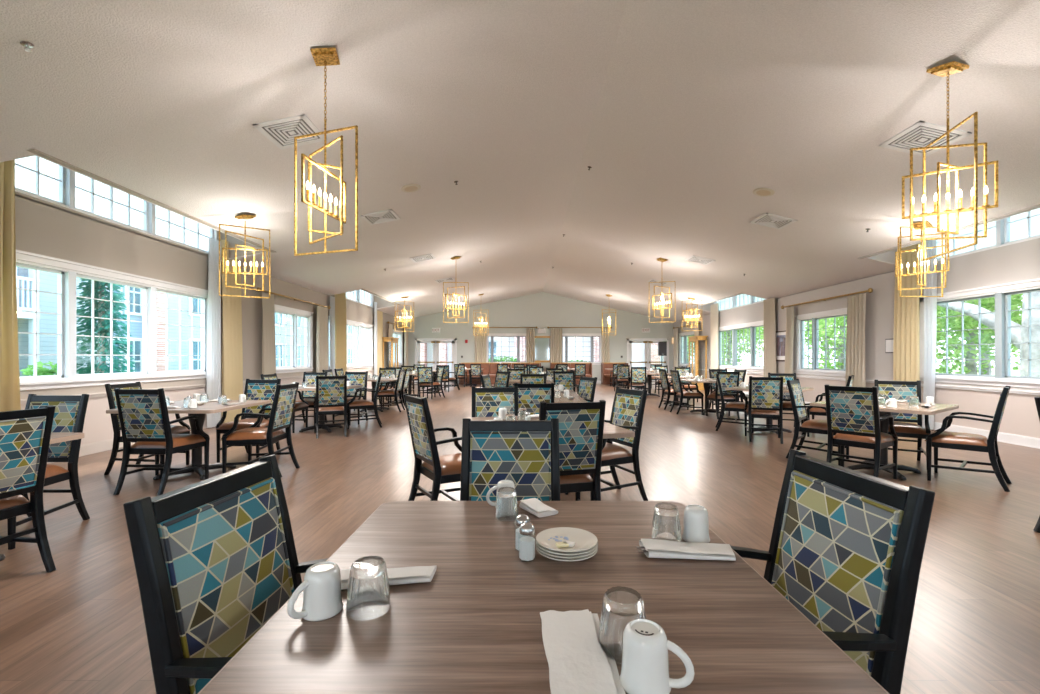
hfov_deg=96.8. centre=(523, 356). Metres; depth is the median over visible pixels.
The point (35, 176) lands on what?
window
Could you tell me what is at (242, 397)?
coffee mug
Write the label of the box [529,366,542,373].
dining chair
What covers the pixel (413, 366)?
dining chair
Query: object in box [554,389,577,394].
dining table
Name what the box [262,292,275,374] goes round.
curtain
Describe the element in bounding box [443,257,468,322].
pendant chandelier
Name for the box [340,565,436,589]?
napkin
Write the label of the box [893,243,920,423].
curtain
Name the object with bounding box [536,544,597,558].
plate
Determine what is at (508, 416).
drinking glass
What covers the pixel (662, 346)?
loudspeaker
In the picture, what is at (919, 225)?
pendant chandelier
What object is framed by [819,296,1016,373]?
leafy tree
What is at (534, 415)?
roll
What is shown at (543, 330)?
emergency light
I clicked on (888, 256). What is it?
trim
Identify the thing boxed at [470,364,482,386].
dining chair
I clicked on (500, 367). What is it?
dining chair
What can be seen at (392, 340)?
china cabinet
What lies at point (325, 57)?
pendant chandelier
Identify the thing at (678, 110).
ceiling
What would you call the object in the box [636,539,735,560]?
napkin
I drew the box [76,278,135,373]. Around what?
conifer tree
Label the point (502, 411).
coffee mug
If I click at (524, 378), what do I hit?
dining chair
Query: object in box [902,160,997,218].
candle
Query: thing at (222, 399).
drinking glass
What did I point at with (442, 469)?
dining chair
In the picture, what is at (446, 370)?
dining chair
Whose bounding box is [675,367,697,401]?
dining chair
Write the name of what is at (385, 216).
ceiling vent
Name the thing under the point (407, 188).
grille
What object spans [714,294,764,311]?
window
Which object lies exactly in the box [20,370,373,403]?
trim
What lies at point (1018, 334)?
tree
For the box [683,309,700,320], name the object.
candle
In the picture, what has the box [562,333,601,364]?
window
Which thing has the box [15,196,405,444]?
wall
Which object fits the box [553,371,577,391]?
dining chair
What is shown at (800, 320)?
window
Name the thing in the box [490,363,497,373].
cushion
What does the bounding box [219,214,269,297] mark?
pendant chandelier
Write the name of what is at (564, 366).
dining chair
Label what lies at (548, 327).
curtain rod
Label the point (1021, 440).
baseboard
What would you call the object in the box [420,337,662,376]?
windows
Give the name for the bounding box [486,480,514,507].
coffee mug
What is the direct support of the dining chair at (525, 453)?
on the floor
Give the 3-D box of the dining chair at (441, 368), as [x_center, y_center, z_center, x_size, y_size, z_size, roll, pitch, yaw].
[-2.808,0.776,14.379,0.604,0.982,0.510,0,0,-28]
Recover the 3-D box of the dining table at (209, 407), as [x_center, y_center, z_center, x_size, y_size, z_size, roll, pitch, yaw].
[-3.540,0.887,5.000,1.062,0.745,1.062,0,0,0]
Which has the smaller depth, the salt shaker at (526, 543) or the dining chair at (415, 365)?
the salt shaker at (526, 543)
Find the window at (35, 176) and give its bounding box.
[15,156,216,253]
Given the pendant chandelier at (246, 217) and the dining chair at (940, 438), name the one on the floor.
the dining chair at (940, 438)
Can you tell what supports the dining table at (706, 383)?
on the floor
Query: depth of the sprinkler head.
3.26 m
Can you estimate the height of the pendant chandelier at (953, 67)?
1.602 m
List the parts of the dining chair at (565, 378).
backrest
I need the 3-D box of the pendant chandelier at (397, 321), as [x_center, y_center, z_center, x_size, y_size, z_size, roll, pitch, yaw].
[-4.140,-1.488,16.000,0.632,1.211,0.245,0,0,-27]
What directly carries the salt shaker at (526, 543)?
on the dining table at (476, 627)
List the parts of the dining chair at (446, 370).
frame, backrest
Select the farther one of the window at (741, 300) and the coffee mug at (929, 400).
the window at (741, 300)
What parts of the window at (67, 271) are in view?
sash, sash, sash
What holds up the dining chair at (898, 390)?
on the floor
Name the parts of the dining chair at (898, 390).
backrest, frame, seat frame, seat, leg, arm, leg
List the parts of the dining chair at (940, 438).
leg, leg, seat, arm, seat frame, arm, leg, frame, backrest, leg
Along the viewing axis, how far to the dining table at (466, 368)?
20.20 m
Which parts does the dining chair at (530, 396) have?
backrest, frame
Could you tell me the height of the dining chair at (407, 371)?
0.982 m
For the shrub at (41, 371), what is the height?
1.667 m
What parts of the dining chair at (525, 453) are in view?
backrest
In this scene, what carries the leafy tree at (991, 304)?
on the footpath
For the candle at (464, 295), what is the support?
on the pendant chandelier at (453, 258)
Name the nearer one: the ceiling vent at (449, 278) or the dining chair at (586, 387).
the dining chair at (586, 387)
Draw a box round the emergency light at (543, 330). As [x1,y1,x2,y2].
[538,328,545,332]
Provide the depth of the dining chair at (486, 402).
4.42 m
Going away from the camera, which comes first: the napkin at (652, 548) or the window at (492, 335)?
the napkin at (652, 548)
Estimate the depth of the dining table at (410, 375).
14.50 m
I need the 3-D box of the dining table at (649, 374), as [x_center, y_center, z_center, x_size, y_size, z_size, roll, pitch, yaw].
[4.050,0.887,14.900,1.062,0.745,1.062,0,0,0]
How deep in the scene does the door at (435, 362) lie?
22.02 m
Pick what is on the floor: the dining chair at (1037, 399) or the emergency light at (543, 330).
the dining chair at (1037, 399)
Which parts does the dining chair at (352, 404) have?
leg, seat, seat frame, arm, arm, leg, frame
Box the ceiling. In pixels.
[0,0,1039,321]
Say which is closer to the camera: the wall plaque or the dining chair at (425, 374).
the wall plaque
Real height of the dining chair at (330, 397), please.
0.982 m
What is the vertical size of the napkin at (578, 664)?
0.016 m
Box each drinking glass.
[165,396,169,405]
[183,398,191,407]
[200,394,208,401]
[218,395,226,403]
[346,556,390,620]
[495,487,517,520]
[505,414,515,419]
[517,408,527,419]
[554,390,560,397]
[599,586,645,663]
[651,502,680,541]
[878,397,885,405]
[909,396,919,405]
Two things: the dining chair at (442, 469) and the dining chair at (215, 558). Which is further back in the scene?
the dining chair at (442, 469)
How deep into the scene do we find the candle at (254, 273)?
6.81 m
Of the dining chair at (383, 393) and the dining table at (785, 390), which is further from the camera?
the dining chair at (383, 393)
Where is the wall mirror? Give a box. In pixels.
[535,336,549,361]
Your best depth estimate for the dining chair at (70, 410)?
3.49 m
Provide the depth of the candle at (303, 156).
3.86 m
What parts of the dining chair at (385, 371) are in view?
backrest, frame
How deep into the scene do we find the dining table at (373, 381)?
10.77 m
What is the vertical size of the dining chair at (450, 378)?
0.982 m
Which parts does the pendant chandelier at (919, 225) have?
stem, frame, frame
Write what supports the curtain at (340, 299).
hanging from the wall at (41, 229)
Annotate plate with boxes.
[536,527,597,551]
[536,541,597,555]
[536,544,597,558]
[536,547,597,561]
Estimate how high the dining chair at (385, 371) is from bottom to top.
0.982 m
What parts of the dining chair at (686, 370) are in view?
frame, backrest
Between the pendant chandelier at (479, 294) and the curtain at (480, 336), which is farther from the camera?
the curtain at (480, 336)
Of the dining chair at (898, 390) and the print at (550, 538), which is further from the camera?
the dining chair at (898, 390)
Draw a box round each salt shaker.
[515,514,529,549]
[519,522,534,560]
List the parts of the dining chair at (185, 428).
leg, frame, backrest, seat frame, seat, leg, arm, leg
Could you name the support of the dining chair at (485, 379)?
on the floor
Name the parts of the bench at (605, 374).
panel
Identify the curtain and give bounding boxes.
[0,160,20,411]
[206,237,220,427]
[221,240,242,423]
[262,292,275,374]
[316,306,327,371]
[330,296,334,375]
[334,293,346,375]
[374,302,376,374]
[377,310,382,375]
[389,324,392,366]
[404,328,407,365]
[475,328,485,362]
[526,328,534,362]
[550,328,561,362]
[601,328,609,362]
[674,328,677,369]
[694,324,698,375]
[710,303,718,368]
[763,298,775,376]
[784,307,793,372]
[845,293,865,386]
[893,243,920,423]
[922,240,936,429]
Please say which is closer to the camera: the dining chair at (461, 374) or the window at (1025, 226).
the window at (1025, 226)
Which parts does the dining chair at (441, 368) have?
backrest, frame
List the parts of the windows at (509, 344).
pane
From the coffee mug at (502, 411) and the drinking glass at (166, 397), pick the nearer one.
the coffee mug at (502, 411)
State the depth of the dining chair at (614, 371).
19.38 m
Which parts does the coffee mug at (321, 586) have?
handle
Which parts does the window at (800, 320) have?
sash, sash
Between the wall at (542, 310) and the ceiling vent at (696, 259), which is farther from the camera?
the wall at (542, 310)
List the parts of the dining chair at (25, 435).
seat, seat frame, backrest, frame, leg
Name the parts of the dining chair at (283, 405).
leg, arm, leg, seat, seat frame, arm, leg, frame, backrest, leg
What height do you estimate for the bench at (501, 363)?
1.000 m
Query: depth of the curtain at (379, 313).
17.58 m
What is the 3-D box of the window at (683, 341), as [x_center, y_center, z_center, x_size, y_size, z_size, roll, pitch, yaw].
[7.152,-0.325,20.060,0.193,1.510,2.190,0,0,0]
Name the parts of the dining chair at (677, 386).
leg, backrest, frame, leg, seat frame, seat, arm, leg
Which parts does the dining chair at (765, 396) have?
leg, arm, leg, seat frame, seat, backrest, frame, leg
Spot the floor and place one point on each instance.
(77, 627)
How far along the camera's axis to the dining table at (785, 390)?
7.68 m
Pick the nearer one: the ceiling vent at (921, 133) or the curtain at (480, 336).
the ceiling vent at (921, 133)
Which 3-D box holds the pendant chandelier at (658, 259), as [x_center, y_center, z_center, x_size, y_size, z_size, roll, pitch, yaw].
[3.515,-1.694,11.770,0.649,1.623,0.406,0,0,15]
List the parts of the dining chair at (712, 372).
frame, backrest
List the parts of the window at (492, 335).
sash, sash, sash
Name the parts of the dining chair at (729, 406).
leg, leg, frame, seat frame, arm, arm, seat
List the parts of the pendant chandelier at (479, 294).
frame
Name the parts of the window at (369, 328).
sash, sash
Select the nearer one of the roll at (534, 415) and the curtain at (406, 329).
the roll at (534, 415)
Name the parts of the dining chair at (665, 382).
leg, backrest, frame, leg, seat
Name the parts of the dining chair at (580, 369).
backrest, frame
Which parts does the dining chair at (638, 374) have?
seat frame, seat, frame, backrest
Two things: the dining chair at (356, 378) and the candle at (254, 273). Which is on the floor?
the dining chair at (356, 378)
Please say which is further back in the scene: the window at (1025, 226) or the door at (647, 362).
the door at (647, 362)
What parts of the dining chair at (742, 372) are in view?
frame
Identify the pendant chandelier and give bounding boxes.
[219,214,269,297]
[294,47,357,255]
[395,297,413,331]
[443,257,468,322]
[473,294,488,334]
[602,294,615,331]
[649,258,674,322]
[683,297,701,330]
[895,221,949,296]
[902,61,997,260]
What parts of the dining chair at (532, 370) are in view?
backrest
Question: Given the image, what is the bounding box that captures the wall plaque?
[885,338,893,352]
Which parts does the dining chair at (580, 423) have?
backrest, seat, seat frame, leg, leg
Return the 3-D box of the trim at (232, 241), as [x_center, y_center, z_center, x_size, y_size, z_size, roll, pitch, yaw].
[-5.225,-2.503,6.550,1.130,1.433,4.300,0,0,0]
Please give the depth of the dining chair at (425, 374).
13.93 m
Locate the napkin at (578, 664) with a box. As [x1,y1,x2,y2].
[540,609,625,693]
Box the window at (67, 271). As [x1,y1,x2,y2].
[16,250,207,390]
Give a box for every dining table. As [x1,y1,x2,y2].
[0,433,84,560]
[106,400,270,479]
[198,501,888,693]
[298,385,361,431]
[360,378,396,411]
[401,373,417,396]
[428,370,450,390]
[465,368,482,385]
[469,416,634,438]
[509,379,552,382]
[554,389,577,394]
[554,395,586,402]
[630,372,670,396]
[651,376,703,405]
[681,379,742,414]
[725,386,813,433]
[810,401,958,479]
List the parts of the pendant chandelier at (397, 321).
frame, frame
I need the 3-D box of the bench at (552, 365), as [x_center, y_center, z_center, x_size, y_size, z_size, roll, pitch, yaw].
[2.175,0.760,21.440,1.890,1.000,0.620,0,0,0]
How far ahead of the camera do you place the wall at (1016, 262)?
8.88 m
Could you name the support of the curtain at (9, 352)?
hanging from the ceiling
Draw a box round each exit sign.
[432,328,439,332]
[642,328,649,332]
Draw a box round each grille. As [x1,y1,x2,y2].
[405,186,417,191]
[756,190,770,195]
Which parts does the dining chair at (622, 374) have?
backrest, frame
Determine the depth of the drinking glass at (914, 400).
4.88 m
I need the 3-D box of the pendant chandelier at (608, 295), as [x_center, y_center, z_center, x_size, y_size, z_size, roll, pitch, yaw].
[3.445,-1.702,18.700,0.650,1.639,0.457,0,0,-23]
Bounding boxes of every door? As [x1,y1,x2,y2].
[415,338,456,382]
[627,338,668,382]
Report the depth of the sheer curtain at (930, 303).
7.95 m
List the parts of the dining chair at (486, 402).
backrest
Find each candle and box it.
[222,247,267,274]
[301,153,345,223]
[395,311,412,321]
[445,294,466,309]
[652,293,671,309]
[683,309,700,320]
[895,245,949,276]
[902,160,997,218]
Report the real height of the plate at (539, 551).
0.015 m
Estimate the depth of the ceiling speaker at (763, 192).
6.91 m
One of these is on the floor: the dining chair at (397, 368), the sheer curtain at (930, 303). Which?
the dining chair at (397, 368)
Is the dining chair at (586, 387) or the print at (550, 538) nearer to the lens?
the print at (550, 538)
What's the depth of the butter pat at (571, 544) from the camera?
1.19 m
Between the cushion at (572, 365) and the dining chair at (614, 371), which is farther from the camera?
the cushion at (572, 365)
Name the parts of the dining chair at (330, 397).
leg, leg, seat frame, seat, backrest, frame, leg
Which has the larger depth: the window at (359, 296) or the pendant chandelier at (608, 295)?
the pendant chandelier at (608, 295)
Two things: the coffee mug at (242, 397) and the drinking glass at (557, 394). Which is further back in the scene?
the drinking glass at (557, 394)
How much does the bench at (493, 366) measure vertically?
1.000 m
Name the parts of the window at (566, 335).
sash, sash, sash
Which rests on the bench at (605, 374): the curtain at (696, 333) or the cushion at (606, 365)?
the cushion at (606, 365)
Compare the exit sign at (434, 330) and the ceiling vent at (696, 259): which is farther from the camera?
the exit sign at (434, 330)
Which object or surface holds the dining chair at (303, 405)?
on the floor
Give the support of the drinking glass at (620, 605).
on the dining table at (476, 627)
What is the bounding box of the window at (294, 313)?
[274,304,313,373]
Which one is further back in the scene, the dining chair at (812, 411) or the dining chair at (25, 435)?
the dining chair at (812, 411)
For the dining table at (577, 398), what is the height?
0.745 m
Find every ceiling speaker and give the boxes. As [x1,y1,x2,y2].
[401,184,420,191]
[753,188,774,196]
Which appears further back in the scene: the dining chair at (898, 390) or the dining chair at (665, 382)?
the dining chair at (665, 382)
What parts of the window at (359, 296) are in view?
sash, sash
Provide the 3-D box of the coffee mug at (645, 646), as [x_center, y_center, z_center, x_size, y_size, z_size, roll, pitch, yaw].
[0.205,0.469,0.719,0.112,0.090,0.079,0,0,22]
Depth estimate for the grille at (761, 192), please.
6.93 m
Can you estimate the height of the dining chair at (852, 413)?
0.982 m
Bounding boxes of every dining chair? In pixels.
[0,405,55,571]
[7,394,89,549]
[104,382,190,474]
[113,388,209,494]
[123,454,328,693]
[216,379,280,462]
[221,382,299,476]
[260,373,308,432]
[295,372,326,422]
[314,375,347,438]
[322,369,354,410]
[332,371,367,424]
[334,368,363,399]
[347,372,381,428]
[372,368,395,404]
[374,369,404,411]
[380,367,401,400]
[383,368,410,409]
[401,365,414,393]
[403,393,461,500]
[414,364,424,388]
[417,366,435,398]
[423,366,444,397]
[435,365,449,391]
[444,364,459,389]
[454,364,466,386]
[460,418,559,500]
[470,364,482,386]
[472,386,517,416]
[479,371,509,387]
[480,374,491,387]
[497,364,507,371]
[507,368,524,386]
[514,366,527,373]
[514,383,554,414]
[520,373,545,383]
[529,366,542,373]
[539,400,605,500]
[546,368,562,383]
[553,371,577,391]
[557,364,567,370]
[565,387,647,500]
[575,364,585,385]
[577,376,596,401]
[610,364,623,386]
[614,365,629,390]
[628,367,645,389]
[650,364,661,388]
[654,365,672,394]
[658,369,688,409]
[670,369,703,413]
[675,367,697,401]
[706,371,739,418]
[709,369,738,410]
[711,369,745,408]
[715,373,753,432]
[731,449,934,693]
[744,376,782,443]
[768,373,803,426]
[786,379,848,465]
[806,375,853,436]
[824,384,897,478]
[874,380,930,467]
[925,386,1011,491]
[1033,396,1039,532]
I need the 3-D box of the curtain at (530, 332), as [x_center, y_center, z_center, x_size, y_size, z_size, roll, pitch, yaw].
[0.315,-0.060,21.897,0.413,2.600,0.109,0,0,0]
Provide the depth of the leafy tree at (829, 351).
27.47 m
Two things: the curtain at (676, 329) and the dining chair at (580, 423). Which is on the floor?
the dining chair at (580, 423)
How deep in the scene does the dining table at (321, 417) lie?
7.91 m
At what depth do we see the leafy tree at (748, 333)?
35.38 m
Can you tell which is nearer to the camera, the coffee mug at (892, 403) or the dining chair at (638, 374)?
the coffee mug at (892, 403)
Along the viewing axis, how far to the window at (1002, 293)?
6.95 m
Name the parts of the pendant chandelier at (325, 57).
stem, frame, chain, frame, frame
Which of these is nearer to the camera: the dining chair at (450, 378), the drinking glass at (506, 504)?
the drinking glass at (506, 504)
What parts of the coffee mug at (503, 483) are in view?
handle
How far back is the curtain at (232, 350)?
8.67 m
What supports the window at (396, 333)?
in the wall at (41, 229)
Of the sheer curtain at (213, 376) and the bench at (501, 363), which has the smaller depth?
the sheer curtain at (213, 376)
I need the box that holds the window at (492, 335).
[486,333,526,364]
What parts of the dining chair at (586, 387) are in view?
backrest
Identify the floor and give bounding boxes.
[0,383,1039,693]
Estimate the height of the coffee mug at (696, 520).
0.092 m
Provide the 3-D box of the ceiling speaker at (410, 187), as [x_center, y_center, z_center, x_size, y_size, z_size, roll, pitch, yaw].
[-1.719,-2.565,7.029,0.294,0.070,0.298,0,0,6]
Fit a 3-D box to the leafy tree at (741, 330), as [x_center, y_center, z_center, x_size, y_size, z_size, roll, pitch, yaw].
[12.088,-1.375,27.547,5.616,5.782,4.937,0,0,-33]
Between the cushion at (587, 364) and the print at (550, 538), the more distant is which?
the cushion at (587, 364)
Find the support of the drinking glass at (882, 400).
on the dining table at (901, 407)
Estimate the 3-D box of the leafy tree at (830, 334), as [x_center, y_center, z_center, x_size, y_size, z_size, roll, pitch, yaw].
[14.488,-2.530,21.170,7.862,8.094,6.912,0,0,30]
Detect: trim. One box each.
[15,149,276,257]
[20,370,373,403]
[331,288,400,308]
[673,367,1039,394]
[691,293,742,310]
[857,204,1039,262]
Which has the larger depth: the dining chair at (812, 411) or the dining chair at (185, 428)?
the dining chair at (812, 411)
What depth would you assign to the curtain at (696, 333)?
18.75 m
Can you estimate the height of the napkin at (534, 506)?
0.027 m
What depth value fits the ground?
48.11 m
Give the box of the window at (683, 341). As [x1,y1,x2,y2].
[678,331,693,366]
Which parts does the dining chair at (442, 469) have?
leg, backrest, frame, leg, seat frame, seat, arm, arm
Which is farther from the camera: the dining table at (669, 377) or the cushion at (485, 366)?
the cushion at (485, 366)
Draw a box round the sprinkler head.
[20,41,33,51]
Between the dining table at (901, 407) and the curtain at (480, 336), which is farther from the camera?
the curtain at (480, 336)
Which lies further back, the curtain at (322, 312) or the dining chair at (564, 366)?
the dining chair at (564, 366)
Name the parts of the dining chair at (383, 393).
seat, arm, seat frame, leg, frame, backrest, leg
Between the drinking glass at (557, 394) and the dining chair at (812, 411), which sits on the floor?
the dining chair at (812, 411)
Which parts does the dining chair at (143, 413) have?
leg, backrest, frame, leg, leg, seat frame, seat, arm, leg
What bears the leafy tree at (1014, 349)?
on the footpath
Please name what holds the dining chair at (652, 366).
on the floor
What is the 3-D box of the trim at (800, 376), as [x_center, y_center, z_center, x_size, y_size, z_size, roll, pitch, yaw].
[7.082,0.500,8.000,0.035,0.050,28.000,0,0,0]
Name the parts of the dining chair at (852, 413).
leg, leg, backrest, frame, seat frame, seat, leg, arm, leg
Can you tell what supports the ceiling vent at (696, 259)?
in the ceiling
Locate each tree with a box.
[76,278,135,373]
[687,326,763,364]
[687,335,693,362]
[722,333,757,364]
[756,322,805,359]
[805,316,846,368]
[805,319,838,368]
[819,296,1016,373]
[936,295,1022,374]
[936,295,1022,374]
[937,291,1039,376]
[948,293,1022,350]
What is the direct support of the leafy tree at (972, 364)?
on the footpath
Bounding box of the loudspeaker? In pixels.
[658,342,666,355]
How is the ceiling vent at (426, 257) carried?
in the ceiling
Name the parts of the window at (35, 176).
sash, sash, sash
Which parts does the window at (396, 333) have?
sash, sash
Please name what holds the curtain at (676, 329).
hanging from the curtain rod
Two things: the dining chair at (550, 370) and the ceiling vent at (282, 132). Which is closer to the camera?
the ceiling vent at (282, 132)
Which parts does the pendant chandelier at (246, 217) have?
frame, stem, frame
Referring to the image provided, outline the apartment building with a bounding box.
[16,176,365,375]
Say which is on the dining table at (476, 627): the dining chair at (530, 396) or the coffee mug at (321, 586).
the coffee mug at (321, 586)
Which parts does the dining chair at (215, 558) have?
arm, backrest, arm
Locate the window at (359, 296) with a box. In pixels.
[346,290,372,307]
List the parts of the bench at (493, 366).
seat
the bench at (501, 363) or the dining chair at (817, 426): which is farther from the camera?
the bench at (501, 363)
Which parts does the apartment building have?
railing, porch post, pane, pane, pane, pane, pane, pane, pane, pane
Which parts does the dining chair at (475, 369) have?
frame, backrest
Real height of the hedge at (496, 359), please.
1.917 m
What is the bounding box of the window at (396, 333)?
[388,329,402,365]
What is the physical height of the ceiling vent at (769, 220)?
0.134 m
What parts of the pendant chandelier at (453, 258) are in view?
frame, frame, frame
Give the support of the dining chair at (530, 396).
on the floor
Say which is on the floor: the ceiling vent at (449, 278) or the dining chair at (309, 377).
the dining chair at (309, 377)
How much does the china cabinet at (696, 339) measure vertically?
2.070 m
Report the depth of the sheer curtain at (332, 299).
13.31 m
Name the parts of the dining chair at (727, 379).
leg, arm, leg, seat frame, seat, backrest, frame, leg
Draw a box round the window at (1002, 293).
[919,278,1039,387]
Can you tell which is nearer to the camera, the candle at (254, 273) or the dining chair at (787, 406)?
the candle at (254, 273)
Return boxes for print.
[548,536,568,541]
[776,330,785,360]
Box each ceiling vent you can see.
[253,114,326,149]
[360,209,400,224]
[410,253,435,262]
[435,277,453,283]
[647,279,668,285]
[685,255,715,264]
[750,213,797,229]
[879,121,971,156]
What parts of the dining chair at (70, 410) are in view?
leg, leg, backrest, seat, frame, seat frame, leg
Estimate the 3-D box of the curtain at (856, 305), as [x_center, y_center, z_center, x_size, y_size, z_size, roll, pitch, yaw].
[6.967,-0.030,9.700,0.104,2.540,0.551,0,0,0]
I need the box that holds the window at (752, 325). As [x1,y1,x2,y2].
[719,320,763,370]
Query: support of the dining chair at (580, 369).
on the floor
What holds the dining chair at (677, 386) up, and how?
on the floor
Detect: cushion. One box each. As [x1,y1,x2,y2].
[462,363,470,373]
[480,363,488,373]
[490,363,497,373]
[570,363,579,370]
[580,363,589,373]
[604,363,613,373]
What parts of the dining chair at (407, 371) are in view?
frame, backrest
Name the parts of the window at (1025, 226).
sash, sash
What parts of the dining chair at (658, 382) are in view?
frame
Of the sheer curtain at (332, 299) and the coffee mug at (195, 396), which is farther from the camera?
the sheer curtain at (332, 299)
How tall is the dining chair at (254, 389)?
0.982 m
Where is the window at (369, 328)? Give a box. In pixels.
[328,316,372,369]
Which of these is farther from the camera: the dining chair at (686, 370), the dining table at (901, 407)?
the dining chair at (686, 370)
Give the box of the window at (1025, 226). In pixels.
[920,208,1039,264]
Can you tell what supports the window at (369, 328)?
in the wall at (41, 229)
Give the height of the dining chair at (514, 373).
0.982 m
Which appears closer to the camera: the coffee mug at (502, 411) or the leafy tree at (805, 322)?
the coffee mug at (502, 411)
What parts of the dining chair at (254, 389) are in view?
leg, arm, seat, seat frame, leg, backrest, frame, arm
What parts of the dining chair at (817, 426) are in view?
leg, frame, backrest, leg, arm, seat, seat frame, leg, leg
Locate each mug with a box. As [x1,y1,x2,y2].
[188,399,197,407]
[193,394,199,400]
[239,394,246,402]
[287,561,342,620]
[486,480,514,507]
[498,408,506,418]
[563,390,569,396]
[619,619,694,693]
[682,505,709,542]
[739,382,745,387]
[885,398,896,407]
[925,397,934,405]
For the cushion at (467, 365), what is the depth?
21.59 m
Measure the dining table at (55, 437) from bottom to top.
0.745 m
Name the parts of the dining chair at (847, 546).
arm, backrest, arm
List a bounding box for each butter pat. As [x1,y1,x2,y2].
[556,542,568,547]
[563,541,574,546]
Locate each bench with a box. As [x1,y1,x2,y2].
[459,363,499,384]
[501,363,540,367]
[550,363,591,383]
[601,363,627,384]
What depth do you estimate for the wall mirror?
21.98 m
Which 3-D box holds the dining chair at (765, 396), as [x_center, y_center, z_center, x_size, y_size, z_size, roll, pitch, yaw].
[3.657,0.776,7.039,0.510,0.982,0.604,0,0,22]
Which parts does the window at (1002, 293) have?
sash, sash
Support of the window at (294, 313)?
in the wall at (41, 229)
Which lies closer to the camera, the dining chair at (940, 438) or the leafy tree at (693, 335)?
the dining chair at (940, 438)
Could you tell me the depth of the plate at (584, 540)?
1.23 m
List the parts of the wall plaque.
plaque panel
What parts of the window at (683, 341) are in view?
sash, sash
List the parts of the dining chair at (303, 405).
frame, leg, seat frame, seat, arm, leg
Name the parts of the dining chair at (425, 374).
backrest, frame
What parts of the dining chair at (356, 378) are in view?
seat, backrest, frame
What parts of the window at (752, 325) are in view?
sash, sash, sash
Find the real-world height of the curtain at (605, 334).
2.600 m
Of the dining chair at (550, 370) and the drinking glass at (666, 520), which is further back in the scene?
the dining chair at (550, 370)
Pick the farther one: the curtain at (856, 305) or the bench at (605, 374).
the bench at (605, 374)
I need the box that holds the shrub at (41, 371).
[20,361,57,376]
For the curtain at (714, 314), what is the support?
hanging from the wall at (1016, 262)
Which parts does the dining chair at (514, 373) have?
backrest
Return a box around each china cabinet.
[382,337,398,367]
[688,336,707,389]
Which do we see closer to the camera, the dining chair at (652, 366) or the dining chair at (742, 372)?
the dining chair at (742, 372)
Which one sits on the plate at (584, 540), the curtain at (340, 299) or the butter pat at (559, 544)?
the butter pat at (559, 544)
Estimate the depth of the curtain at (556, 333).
21.90 m
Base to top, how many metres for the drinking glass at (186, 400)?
0.096 m
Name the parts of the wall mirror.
rail, rail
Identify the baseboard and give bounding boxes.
[47,387,371,463]
[739,392,1039,448]
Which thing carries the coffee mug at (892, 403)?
on the dining table at (901, 407)
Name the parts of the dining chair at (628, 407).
leg, leg, seat, seat frame, arm, backrest, frame, leg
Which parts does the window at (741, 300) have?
sash, sash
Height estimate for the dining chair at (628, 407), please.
0.982 m
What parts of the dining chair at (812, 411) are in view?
leg, arm, seat frame, seat, frame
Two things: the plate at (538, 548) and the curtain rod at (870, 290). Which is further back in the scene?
the curtain rod at (870, 290)
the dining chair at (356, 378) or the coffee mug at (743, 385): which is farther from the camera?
the dining chair at (356, 378)
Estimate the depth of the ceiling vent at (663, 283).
14.36 m
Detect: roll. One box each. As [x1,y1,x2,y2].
[222,402,239,405]
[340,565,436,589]
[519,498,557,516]
[528,414,538,417]
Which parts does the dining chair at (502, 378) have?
backrest, frame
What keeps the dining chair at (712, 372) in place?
on the floor
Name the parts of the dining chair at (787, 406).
backrest, frame, seat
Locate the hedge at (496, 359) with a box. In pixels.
[489,357,516,361]
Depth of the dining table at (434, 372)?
17.53 m
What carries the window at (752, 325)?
in the wall at (1016, 262)
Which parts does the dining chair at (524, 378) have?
backrest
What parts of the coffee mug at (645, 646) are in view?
handle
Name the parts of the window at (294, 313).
sash, sash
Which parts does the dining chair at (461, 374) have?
backrest, frame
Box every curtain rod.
[257,287,330,308]
[472,326,537,328]
[547,326,612,328]
[781,288,872,308]
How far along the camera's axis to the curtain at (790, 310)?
12.08 m
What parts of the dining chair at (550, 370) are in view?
backrest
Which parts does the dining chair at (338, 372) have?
frame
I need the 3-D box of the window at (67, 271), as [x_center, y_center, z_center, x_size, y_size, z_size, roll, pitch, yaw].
[-5.691,-0.405,6.400,0.193,1.560,3.990,0,0,0]
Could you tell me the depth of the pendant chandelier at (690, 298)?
15.64 m
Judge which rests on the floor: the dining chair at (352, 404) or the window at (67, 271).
the dining chair at (352, 404)
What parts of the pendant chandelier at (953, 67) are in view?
stem, chain, frame, frame, frame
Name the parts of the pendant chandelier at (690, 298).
frame, frame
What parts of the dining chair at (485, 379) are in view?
backrest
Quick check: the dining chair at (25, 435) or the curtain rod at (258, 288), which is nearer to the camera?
the dining chair at (25, 435)
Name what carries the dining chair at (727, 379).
on the floor
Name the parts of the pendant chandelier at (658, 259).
frame, frame, frame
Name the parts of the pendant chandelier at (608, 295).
frame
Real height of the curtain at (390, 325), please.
2.600 m
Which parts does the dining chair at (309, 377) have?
seat, frame, backrest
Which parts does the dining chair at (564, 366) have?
backrest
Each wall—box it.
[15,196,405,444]
[407,292,672,380]
[673,238,1039,437]
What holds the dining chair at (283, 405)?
on the floor
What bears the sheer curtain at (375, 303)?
hanging from the wall at (41, 229)
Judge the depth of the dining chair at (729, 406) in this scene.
7.82 m
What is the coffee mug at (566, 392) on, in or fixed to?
on the dining table at (577, 398)
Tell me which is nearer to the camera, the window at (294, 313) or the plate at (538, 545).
the plate at (538, 545)
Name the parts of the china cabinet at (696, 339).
door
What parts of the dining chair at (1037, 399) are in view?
leg, frame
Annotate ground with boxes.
[805,366,1019,375]
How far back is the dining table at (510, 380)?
9.71 m
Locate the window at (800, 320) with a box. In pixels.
[794,308,846,376]
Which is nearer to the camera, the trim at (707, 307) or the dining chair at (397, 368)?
the dining chair at (397, 368)
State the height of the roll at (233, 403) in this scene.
0.025 m

